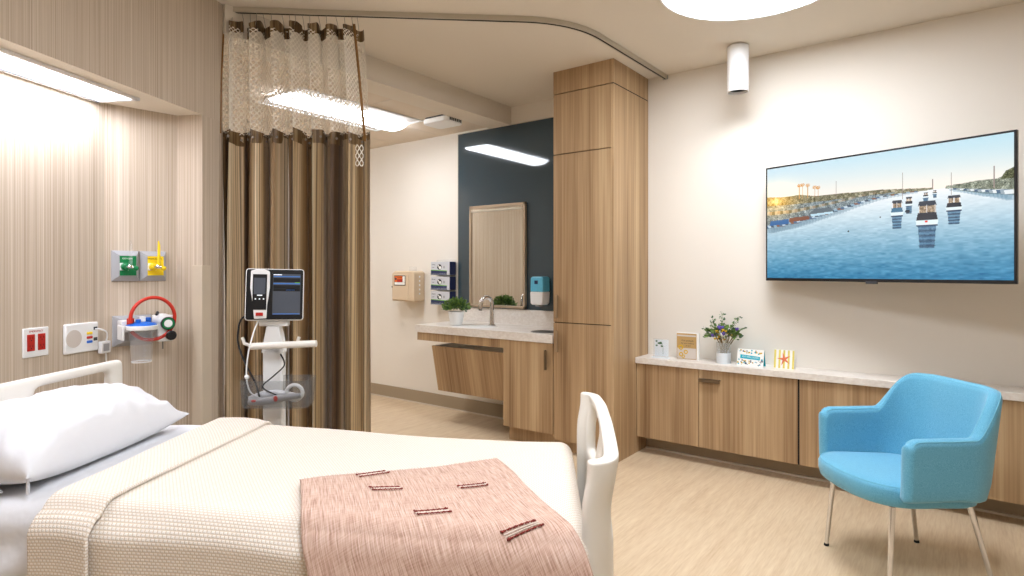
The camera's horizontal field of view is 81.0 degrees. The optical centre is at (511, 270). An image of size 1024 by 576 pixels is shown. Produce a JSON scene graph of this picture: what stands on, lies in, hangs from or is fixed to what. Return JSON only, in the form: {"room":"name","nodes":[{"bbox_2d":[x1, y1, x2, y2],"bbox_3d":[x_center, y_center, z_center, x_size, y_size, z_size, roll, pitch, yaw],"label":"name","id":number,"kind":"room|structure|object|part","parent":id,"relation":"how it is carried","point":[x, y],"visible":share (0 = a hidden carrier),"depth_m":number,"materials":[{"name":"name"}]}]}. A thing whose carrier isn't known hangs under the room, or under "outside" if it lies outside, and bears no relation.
{"room":"hospital room","nodes":[
{"label":"hospital room","id":0,"kind":"room"},
{"bbox_2d":[0,0,222,424],"bbox_3d":[-2.126,-0.065,1.005,0.320,2.790,4.684,0,0,9],"label":"wall","id":1,"kind":"structure","parent":0,"point":[82,180],"depth_m":2.83,"materials":[{"name":"wood"}]},
{"bbox_2d":[22,326,47,358],"bbox_3d":[-2.026,0.303,2.553,0.010,0.124,0.116,0,0,9],"label":"power outlet","id":2,"kind":"object","parent":1,"relation":"attached to","point":[34,340],"visible":1,"depth_m":2.54,"materials":[{"name":"white plastic"}]},
{"bbox_2d":[27,334,34,351],"bbox_3d":[-2.027,0.303,2.529,0.004,0.070,0.033,0,0,9],"label":"socket","id":3,"kind":"object","parent":2,"relation":"attached to","point":[30,337],"depth_m":2.53,"materials":[{"name":"plastic"}]},
{"bbox_2d":[38,333,45,349],"bbox_3d":[-2.020,0.303,2.576,0.004,0.070,0.033,0,0,9],"label":"socket","id":4,"kind":"object","parent":2,"relation":"attached to","point":[41,336],"depth_m":2.58,"materials":[{"name":"red plastic"}]},
{"bbox_2d":[0,47,139,102],"bbox_3d":[-2.016,-0.805,1.904,0.227,0.014,1.895,0,0,9],"label":"light","id":5,"kind":"object","parent":1,"relation":"attached to","point":[11,63],"visible":1,"depth_m":2.52,"materials":[{"name":"white plastic"}]},
{"bbox_2d":[63,322,110,382],"bbox_3d":[-1.968,0.444,2.791,0.048,0.408,0.228,0,0,9],"label":"station","id":6,"kind":"object","parent":1,"relation":"attached to","point":[78,337],"visible":0.98,"depth_m":2.77,"materials":[{"name":"white plastic"}]},
{"bbox_2d":[66,330,81,347],"bbox_3d":[-1.987,0.308,2.722,0.002,0.080,0.080,0,0,9],"label":"speaker grille","id":7,"kind":"object","parent":6,"relation":"attached to","point":[73,339],"depth_m":2.72,"materials":[{"name":"beige plastic"}]},
{"bbox_3d":[-1.950,0.459,2.859,0.036,0.379,0.063,0,0,9],"label":"cord","id":8,"kind":"part","parent":6,"relation":"part of","materials":[{"name":"white plastic"}]},
{"bbox_2d":[111,250,138,280],"bbox_3d":[-1.869,-0.050,2.924,0.124,0.200,0.118,0,0,44],"label":"outlet","id":9,"kind":"object","parent":1,"relation":"attached to","point":[124,264],"visible":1,"depth_m":2.93,"materials":[{"name":"grey plastic"}]},
{"label":"plate","id":10,"kind":"part","parent":9,"relation":"part of","materials":[{"name":"green plastic"}]},
{"bbox_2d":[112,296,176,363],"bbox_3d":[-1.791,0.281,2.944,0.208,0.319,0.246,0,0,44],"label":"canister","id":11,"kind":"object","parent":1,"relation":"attached to","point":[127,330],"visible":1,"depth_m":2.94,"materials":[{"name":"grey plastic"}]},
{"bbox_3d":[-1.882,0.295,2.978,0.030,0.150,0.170,0,0,44],"label":"wall plate","id":12,"kind":"part","parent":11,"relation":"part of","materials":[{"name":"grey plastic"}]},
{"bbox_3d":[-1.788,0.252,2.896,0.132,0.054,0.132,0,0,44],"label":"lid","id":13,"kind":"part","parent":11,"relation":"part of","materials":[{"name":"blue plastic"}]},
{"bbox_2d":[131,342,151,363],"bbox_3d":[-1.788,0.358,2.896,0.120,0.163,0.120,0,0,37],"label":"canister","id":14,"kind":"object","parent":11,"relation":"on","point":[135,361],"depth_m":2.88,"materials":[{"name":"clear plastic"}]},
{"bbox_3d":[-1.702,0.320,2.994,0.030,0.048,0.048,0,0,44],"label":"knob","id":15,"kind":"part","parent":11,"relation":"part of","materials":[{"name":"black plastic"}]},
{"bbox_2d":[139,241,166,280],"bbox_3d":[-1.785,-0.050,3.011,0.124,0.200,0.120,0,0,44],"label":"outlet","id":16,"kind":"object","parent":1,"relation":"attached to","point":[152,264],"visible":1,"depth_m":3.01,"materials":[{"name":"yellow plastic"}]},
{"label":"plate","id":17,"kind":"part","parent":16,"relation":"part of","materials":[{"name":"yellow plastic"}]},
{"bbox_2d":[192,265,210,424],"bbox_3d":[-1.629,0.600,3.148,0.059,1.260,0.068,0,0,9],"label":"trim","id":18,"kind":"structure","parent":1,"relation":"attached to","point":[201,274],"depth_m":3.12,"materials":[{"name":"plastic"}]},
{"bbox_2d":[224,246,224,384],"bbox_3d":[-3.790,-0.065,6.523,0.100,2.790,2.670,0,0,37],"label":"wall","id":19,"kind":"structure","parent":0,"point":[224,246],"depth_m":7.01,"materials":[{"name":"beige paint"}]},
{"bbox_2d":[223,49,485,148],"bbox_3d":[-2.371,-1.344,5.456,3.450,0.052,2.670,0,0,37],"label":"ceiling","id":20,"kind":"structure","parent":0,"point":[416,131],"depth_m":4.96,"materials":[{"name":"paint"}]},
{"bbox_2d":[255,87,422,130],"bbox_3d":[-1.391,-1.294,4.963,0.624,0.049,1.214,0,0,37],"label":"ceiling light","id":21,"kind":"object","parent":20,"relation":"attached to","point":[380,119],"depth_m":4.94,"materials":[{"name":"white plastic"}]},
{"bbox_2d":[424,114,461,128],"bbox_3d":[-0.597,-1.292,5.192,0.294,0.055,0.230,0,0,37],"label":"ceiling vent","id":22,"kind":"object","parent":20,"relation":"attached to","point":[441,121],"visible":0.98,"depth_m":5.14,"materials":[{"name":"white plastic"}]},
{"bbox_2d":[217,0,1023,106],"bbox_3d":[0.278,-1.485,0.898,5.835,0.050,6.770,0,0,37],"label":"ceiling","id":23,"kind":"structure","parent":0,"point":[509,64],"depth_m":3.69,"materials":[{"name":"paint"}]},
{"bbox_2d":[221,3,510,128],"bbox_3d":[-0.878,-1.404,4.380,0.230,0.212,2.594,0,0,37],"label":"soffit","id":24,"kind":"object","parent":23,"relation":"attached to","point":[385,79],"depth_m":4.29,"materials":[{"name":"paint"}]},
{"bbox_2d":[233,7,667,79],"bbox_3d":[-0.106,-1.444,3.642,2.978,0.031,0.594,0,0,-23],"label":"track","id":25,"kind":"object","parent":23,"relation":"attached to","point":[240,10],"visible":0.98,"depth_m":3.41,"materials":[{"name":"metal"}]},
{"bbox_2d":[220,13,370,431],"bbox_3d":[-1.204,-0.163,3.352,0.821,2.546,0.168,0,0,-4],"label":"privacy curtain","id":26,"kind":"object","parent":25,"relation":"hanging from","point":[294,200],"visible":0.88,"depth_m":3.35,"materials":[{"name":"brown fabric"}]},
{"bbox_2d":[223,137,370,431],"bbox_3d":[-1.200,0.182,3.351,0.813,1.855,0.165,0,0,-4],"label":"drape","id":27,"kind":"object","parent":26,"relation":"hanging from","point":[303,203],"depth_m":3.35,"materials":[{"name":"brown fabric"}]},
{"bbox_2d":[727,43,748,94],"bbox_3d":[1.463,-1.308,3.885,0.133,0.302,0.133,0,0,37],"label":"ceiling light","id":28,"kind":"object","parent":23,"relation":"in","point":[737,53],"visible":1,"depth_m":3.83,"materials":[{"name":"white metal"}]},
{"bbox_2d":[660,0,817,20],"bbox_3d":[1.217,-1.455,3.010,0.944,0.010,0.944,0,0,37],"label":"recessed light","id":29,"kind":"object","parent":23,"relation":"in","point":[708,10],"visible":1,"depth_m":3.33,"materials":[{"name":"white plastic"}]},
{"bbox_2d":[224,385,1023,575],"bbox_3d":[-1.186,1.355,2.000,9.500,0.050,6.770,0,0,37],"label":"floor","id":30,"kind":"structure","parent":0,"point":[672,514],"depth_m":3.13,"materials":[{"name":"brown wood"}]},
{"bbox_2d":[237,268,316,425],"bbox_3d":[-1.168,0.659,2.975,0.588,1.342,0.515,0,0,-2],"label":"monitor stand","id":31,"kind":"object","parent":30,"relation":"on","point":[274,298],"visible":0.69,"depth_m":2.92,"materials":[{"name":"white plastic"}]},
{"bbox_2d":[248,383,304,405],"bbox_3d":[-1.119,0.583,2.837,0.266,0.099,0.095,0,0,-2],"label":"blood pressure cuff","id":32,"kind":"object","parent":31,"relation":"in","point":[267,398],"visible":1,"depth_m":2.82,"materials":[{"name":"grey plastic"}]},
{"bbox_3d":[-1.087,0.356,2.897,0.308,0.052,0.120,0,0,-2],"label":"handle","id":33,"kind":"part","parent":31,"relation":"part of","materials":[{"name":"beige plastic"}]},
{"bbox_2d":[0,360,618,575],"bbox_3d":[-0.680,0.848,1.929,2.007,0.963,1.047,0,0,3],"label":"hospital bed","id":34,"kind":"object","parent":30,"relation":"on","point":[596,469],"visible":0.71,"depth_m":1.81,"materials":[{"name":"beige plastic"}]},
{"bbox_3d":[-1.655,0.698,1.978,0.055,0.666,1.050,0,0,3],"label":"headboard","id":35,"kind":"part","parent":34,"relation":"part of","materials":[{"name":"beige plastic"}]},
{"bbox_3d":[0.265,0.799,1.907,0.105,0.658,0.880,0,0,5],"label":"footboard","id":36,"kind":"part","parent":34,"relation":"part of","materials":[{"name":"beige plastic"}]},
{"bbox_2d":[503,340,557,441],"bbox_3d":[0.278,0.932,4.764,0.462,0.796,0.590,0,0,37],"label":"base cabinet","id":37,"kind":"object","parent":30,"relation":"on","point":[528,367],"visible":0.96,"depth_m":4.55,"materials":[{"name":"brown wood"}]},
{"bbox_2d":[417,332,503,347],"bbox_3d":[-0.280,0.568,5.199,0.952,0.069,0.564,0,0,37],"label":"apron","id":38,"kind":"object","parent":37,"relation":"attached to","point":[489,342],"visible":0.71,"depth_m":4.95,"materials":[{"name":"brown wood"}]},
{"bbox_2d":[432,343,502,400],"bbox_3d":[-0.212,0.987,5.158,0.791,0.687,0.549,0,0,37],"label":"panel","id":39,"kind":"object","parent":37,"relation":"attached to","point":[460,369],"visible":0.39,"depth_m":4.98,"materials":[{"name":"brown wood"}]},
{"bbox_2d":[415,307,553,346],"bbox_3d":[-0.105,0.490,5.062,1.436,0.303,0.574,0,0,37],"label":"countertop","id":40,"kind":"structure","parent":37,"relation":"on","point":[511,324],"depth_m":5.11,"materials":[{"name":"stone"}]},
{"bbox_2d":[441,296,471,324],"bbox_3d":[-0.488,0.343,5.245,0.264,0.254,0.264,0,0,37],"label":"potted plant","id":41,"kind":"object","parent":40,"relation":"on","point":[456,317],"visible":1,"depth_m":5.20,"materials":[{"name":"green plant"}]},
{"bbox_3d":[-0.487,0.411,5.247,0.144,0.118,0.144,0,0,37],"label":"pot","id":42,"kind":"part","parent":41,"relation":"part of","materials":[{"name":"white ceramic"}]},
{"bbox_2d":[478,295,495,325],"bbox_3d":[-0.214,0.339,5.132,0.164,0.262,0.064,0,0,-33],"label":"tap","id":43,"kind":"object","parent":40,"relation":"on","point":[491,320],"visible":1,"depth_m":5.14,"materials":[{"name":"silver metal"}]},
{"bbox_3d":[-0.220,0.289,5.128,0.150,0.162,0.036,0,0,-33],"label":"spout","id":44,"kind":"part","parent":43,"relation":"part of","materials":[{"name":"silver metal"}]},
{"bbox_2d":[531,330,553,332],"bbox_3d":[0.255,0.500,4.639,0.224,0.066,0.224,0,0,37],"label":"chute","id":45,"kind":"object","parent":40,"relation":"in","point":[534,331],"visible":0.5,"depth_m":4.65,"materials":[{"name":"silver metal"}]},
{"bbox_3d":[0.250,0.657,4.432,0.020,0.145,0.026,0,0,37],"label":"handle","id":46,"kind":"part","parent":37,"relation":"part of","materials":[{"name":"brown metal"}]},
{"bbox_2d":[553,58,647,461],"bbox_3d":[0.662,-0.065,4.475,0.492,2.789,0.590,0,0,37],"label":"tall cabinet","id":47,"kind":"object","parent":30,"relation":"on","point":[601,108],"visible":0.91,"depth_m":4.27,"materials":[{"name":"brown wood"}]},
{"bbox_3d":[0.328,0.512,4.373,0.020,0.155,0.026,0,0,37],"label":"handle","id":48,"kind":"part","parent":47,"relation":"part of","materials":[{"name":"brown wood"}]},
{"bbox_3d":[0.328,0.258,4.373,0.020,0.165,0.026,0,0,37],"label":"handle","id":49,"kind":"part","parent":47,"relation":"part of","materials":[{"name":"brown wood"}]},
{"bbox_3d":[0.498,0.807,4.273,0.471,0.856,0.018,0,0,37],"label":"door","id":50,"kind":"part","parent":47,"relation":"part of","materials":[{"name":"brown wood"}]},
{"bbox_3d":[0.498,-0.237,4.273,0.471,1.220,0.018,0,0,37],"label":"door","id":51,"kind":"part","parent":47,"relation":"part of","materials":[{"name":"brown wood"}]},
{"bbox_3d":[0.498,-1.071,4.273,0.471,0.436,0.018,0,0,37],"label":"door","id":52,"kind":"part","parent":47,"relation":"part of","materials":[{"name":"brown wood"}]},
{"bbox_3d":[0.859,0.021,4.343,0.018,2.618,0.564,0,0,37],"label":"panel","id":53,"kind":"part","parent":47,"relation":"part of","materials":[{"name":"brown wood"}]},
{"bbox_2d":[818,373,1002,575],"bbox_3d":[1.751,0.913,2.709,0.619,0.835,0.644,0,0,-4],"label":"armchair","id":54,"kind":"object","parent":30,"relation":"on","point":[930,442],"visible":1,"depth_m":2.63,"materials":[{"name":"blue fabric"}]},
{"bbox_3d":[1.542,1.141,2.902,0.055,0.364,0.025,0,0,28],"label":"leg","id":55,"kind":"part","parent":54,"relation":"part of","materials":[{"name":"silver metal"}]},
{"bbox_3d":[1.570,1.141,2.486,0.059,0.364,0.025,0,0,-38],"label":"leg","id":56,"kind":"part","parent":54,"relation":"part of","materials":[{"name":"silver metal"}]},
{"bbox_3d":[1.705,0.934,2.705,0.528,0.120,0.530,0,0,-4],"label":"seat","id":57,"kind":"part","parent":54,"relation":"part of","materials":[{"name":"blue fabric"}]},
{"bbox_3d":[1.946,1.141,2.916,0.108,0.367,0.025,0,0,-37],"label":"leg","id":58,"kind":"part","parent":54,"relation":"part of","materials":[{"name":"silver metal"}]},
{"bbox_3d":[1.975,1.141,2.533,0.112,0.367,0.025,0,0,26],"label":"leg","id":59,"kind":"part","parent":54,"relation":"part of","materials":[{"name":"silver metal"}]},
{"bbox_2d":[370,2,1023,404],"bbox_3d":[0.879,-0.090,4.745,9.500,2.840,0.100,0,0,37],"label":"wall","id":60,"kind":"structure","parent":0,"point":[710,149],"depth_m":4.03,"materials":[{"name":"beige paint"}]},
{"bbox_2d":[392,271,423,301],"bbox_3d":[-1.045,0.128,6.027,0.326,0.345,0.161,0,0,37],"label":"sharps container","id":61,"kind":"object","parent":60,"relation":"attached to","point":[406,285],"visible":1,"depth_m":5.95,"materials":[{"name":"beige plastic"}]},
{"bbox_3d":[-1.113,0.162,5.990,0.230,0.253,0.007,0,0,37],"label":"door","id":62,"kind":"part","parent":61,"relation":"part of","materials":[{"name":"beige plastic"}]},
{"bbox_2d":[371,382,502,418],"bbox_3d":[-1.355,1.268,6.350,4.000,0.125,0.020,0,0,37],"label":"baseboard","id":63,"kind":"structure","parent":60,"relation":"attached to","point":[477,407],"depth_m":5.85,"materials":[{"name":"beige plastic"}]},
{"bbox_2d":[469,202,526,308],"bbox_3d":[-0.137,-0.135,5.408,0.640,0.930,0.036,0,0,37],"label":"wall mirror","id":64,"kind":"object","parent":60,"relation":"attached to","point":[497,232],"visible":0.87,"depth_m":5.39,"materials":[{"name":"white mirror"}]},
{"bbox_2d":[458,117,554,310],"bbox_3d":[0.061,-0.482,5.288,1.441,1.640,0.014,0,0,37],"label":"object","id":65,"kind":"structure","parent":60,"relation":"attached to","point":[513,163],"depth_m":5.31,"materials":[{"name":"paint"}]},
{"bbox_3d":[0.061,-0.482,5.288,1.441,1.640,0.014,0,0,37],"label":"edge trim","id":66,"kind":"part","parent":65,"relation":"part of","materials":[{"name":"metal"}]},
{"bbox_2d":[530,276,549,305],"bbox_3d":[0.237,0.172,5.081,0.132,0.250,0.109,0,0,37],"label":"soap dispenser","id":67,"kind":"object","parent":65,"relation":"attached to","point":[540,286],"visible":1,"depth_m":5.04,"materials":[{"name":"white plastic"}]},
{"bbox_2d":[637,363,1023,504],"bbox_3d":[2.609,0.940,3.230,4.112,0.536,0.239,0,0,37],"label":"credenza","id":68,"kind":"object","parent":60,"relation":"attached to","point":[765,417],"visible":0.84,"depth_m":3.88,"materials":[{"name":"brown wood"}]},
{"bbox_3d":[1.102,0.941,4.263,0.458,0.534,0.020,0,0,37],"label":"panel","id":69,"kind":"part","parent":68,"relation":"part of","materials":[{"name":"brown wood"}]},
{"bbox_3d":[1.334,0.744,4.057,0.145,0.022,0.028,0,0,37],"label":"handle","id":70,"kind":"part","parent":68,"relation":"part of","materials":[{"name":"brown metal"}]},
{"bbox_3d":[1.537,0.941,3.937,0.624,0.534,0.020,0,0,37],"label":"door","id":71,"kind":"part","parent":68,"relation":"part of","materials":[{"name":"brown wood"}]},
{"bbox_2d":[635,354,1023,401],"bbox_3d":[2.620,0.651,3.228,4.134,0.042,0.229,0,0,37],"label":"countertop","id":72,"kind":"structure","parent":68,"relation":"on","point":[1013,393],"depth_m":3.75,"materials":[{"name":"stone"}]},
{"bbox_2d":[652,339,670,358],"bbox_3d":[1.080,0.561,4.356,0.130,0.138,0.044,0,0,34],"label":"acrylic keepsake","id":73,"kind":"object","parent":72,"relation":"on","point":[661,346],"visible":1,"depth_m":4.36,"materials":[{"name":"white paper"}]},
{"bbox_2d":[677,332,699,360],"bbox_3d":[1.252,0.534,4.267,0.160,0.192,0.025,0,0,35],"label":"greeting card","id":74,"kind":"object","parent":72,"relation":"on","point":[688,344],"visible":1,"depth_m":4.25,"materials":[{"name":"beige paper"}]},
{"bbox_2d":[702,311,746,363],"bbox_3d":[1.445,0.453,4.102,0.232,0.355,0.238,0,0,-12],"label":"flower vase","id":75,"kind":"object","parent":72,"relation":"on","point":[722,357],"visible":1,"depth_m":4.08,"materials":[{"name":"white glass"}]},
{"bbox_2d":[737,348,765,366],"bbox_3d":[1.593,0.576,3.997,0.170,0.108,0.060,0,0,38],"label":"greeting card","id":76,"kind":"object","parent":72,"relation":"on","point":[745,357],"visible":1,"depth_m":3.98,"materials":[{"name":"white paper"}]},
{"bbox_2d":[737,349,761,363],"bbox_3d":[1.579,0.572,3.987,0.158,0.093,0.020,0,0,38],"label":"print","id":77,"kind":"object","parent":76,"relation":"attached to","point":[744,356],"depth_m":3.99,"materials":[{"name":"paper"}]},
{"bbox_2d":[774,349,795,369],"bbox_3d":[1.768,0.571,3.889,0.124,0.118,0.043,0,0,39],"label":"greeting card","id":78,"kind":"object","parent":72,"relation":"on","point":[785,359],"visible":1,"depth_m":3.88,"materials":[{"name":"paper"}]},
{"bbox_2d":[778,354,789,364],"bbox_3d":[1.757,0.569,3.881,0.083,0.085,0.013,0,0,39],"label":"print","id":79,"kind":"object","parent":78,"relation":"attached to","point":[783,359],"depth_m":3.88},
{"bbox_3d":[2.042,0.941,3.557,0.617,0.534,0.020,0,0,37],"label":"door","id":80,"kind":"part","parent":68,"relation":"part of","materials":[{"name":"brown wood"}]},
{"bbox_3d":[2.542,0.941,3.180,0.624,0.534,0.020,0,0,37],"label":"door","id":81,"kind":"part","parent":68,"relation":"part of","materials":[{"name":"brown wood"}]},
{"bbox_2d":[645,438,1023,519],"bbox_3d":[2.824,1.265,3.182,4.512,0.130,0.060,0,0,37],"label":"baseboard","id":82,"kind":"structure","parent":60,"relation":"attached to","point":[1013,510],"depth_m":4.00,"materials":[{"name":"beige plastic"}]},
{"bbox_2d":[766,129,1018,283],"bbox_3d":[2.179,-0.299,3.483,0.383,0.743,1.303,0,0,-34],"label":"television","id":83,"kind":"object","parent":60,"relation":"attached to","point":[947,211],"visible":1,"depth_m":3.24,"materials":[{"name":"black plastic"}]},
{"bbox_3d":[-0.663,0.110,5.779,0.263,0.440,0.098,0,0,37],"label":"holder","id":84,"kind":"object","parent":60,"relation":"attached to","visible":0},
{"bbox_2d":[431,276,455,289],"bbox_3d":[-0.663,0.117,5.777,0.246,0.126,0.089,0,0,37],"label":"glove box","id":85,"kind":"object","parent":84,"relation":"in","point":[437,282],"visible":1,"depth_m":5.72,"materials":[{"name":"white cardboard"}]},
{"bbox_2d":[431,262,455,274],"bbox_3d":[-0.663,-0.025,5.777,0.246,0.126,0.089,0,0,37],"label":"glove box","id":86,"kind":"object","parent":84,"relation":"in","point":[437,268],"visible":1,"depth_m":5.72,"materials":[{"name":"white cardboard"}]},
{"bbox_2d":[431,291,455,304],"bbox_3d":[-0.663,0.259,5.777,0.246,0.126,0.089,0,0,37],"label":"glove box","id":87,"kind":"object","parent":84,"relation":"in","point":[437,297],"visible":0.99,"depth_m":5.74,"materials":[{"name":"white cardboard"}]},
{"bbox_3d":[-0.706,0.693,1.925,1.790,0.174,0.830,0,0,3],"label":"mattress","id":88,"kind":"object","parent":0,"visible":0},
{"bbox_2d":[0,425,201,575],"bbox_3d":[-1.226,0.833,1.951,0.690,0.479,0.895,0,0,3],"label":"sheet","id":89,"kind":"object","parent":88,"relation":"on","point":[18,510],"visible":0.15,"depth_m":1.59,"materials":[{"name":"white fabric"}]},
{"bbox_2d":[0,383,188,494],"bbox_3d":[-1.438,0.485,1.912,0.410,0.206,0.720,0,0,3],"label":"pillow","id":90,"kind":"object","parent":89,"relation":"on","point":[45,434],"visible":1,"depth_m":1.79,"materials":[{"name":"white fabric"}]},
{"bbox_2d":[27,417,589,575],"bbox_3d":[-0.476,0.874,1.915,1.375,0.613,0.979,0,0,3],"label":"blanket","id":91,"kind":"object","parent":88,"relation":"on","point":[221,496],"visible":0.77,"depth_m":1.61,"materials":[{"name":"beige fabric"}]},
{"bbox_2d":[299,458,592,575],"bbox_3d":[-0.215,0.943,1.571,0.635,0.695,0.691,0,0,-22],"label":"throw blanket","id":92,"kind":"object","parent":91,"relation":"on","point":[473,518],"visible":1,"depth_m":1.47,"materials":[{"name":"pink fabric"}]}
]}

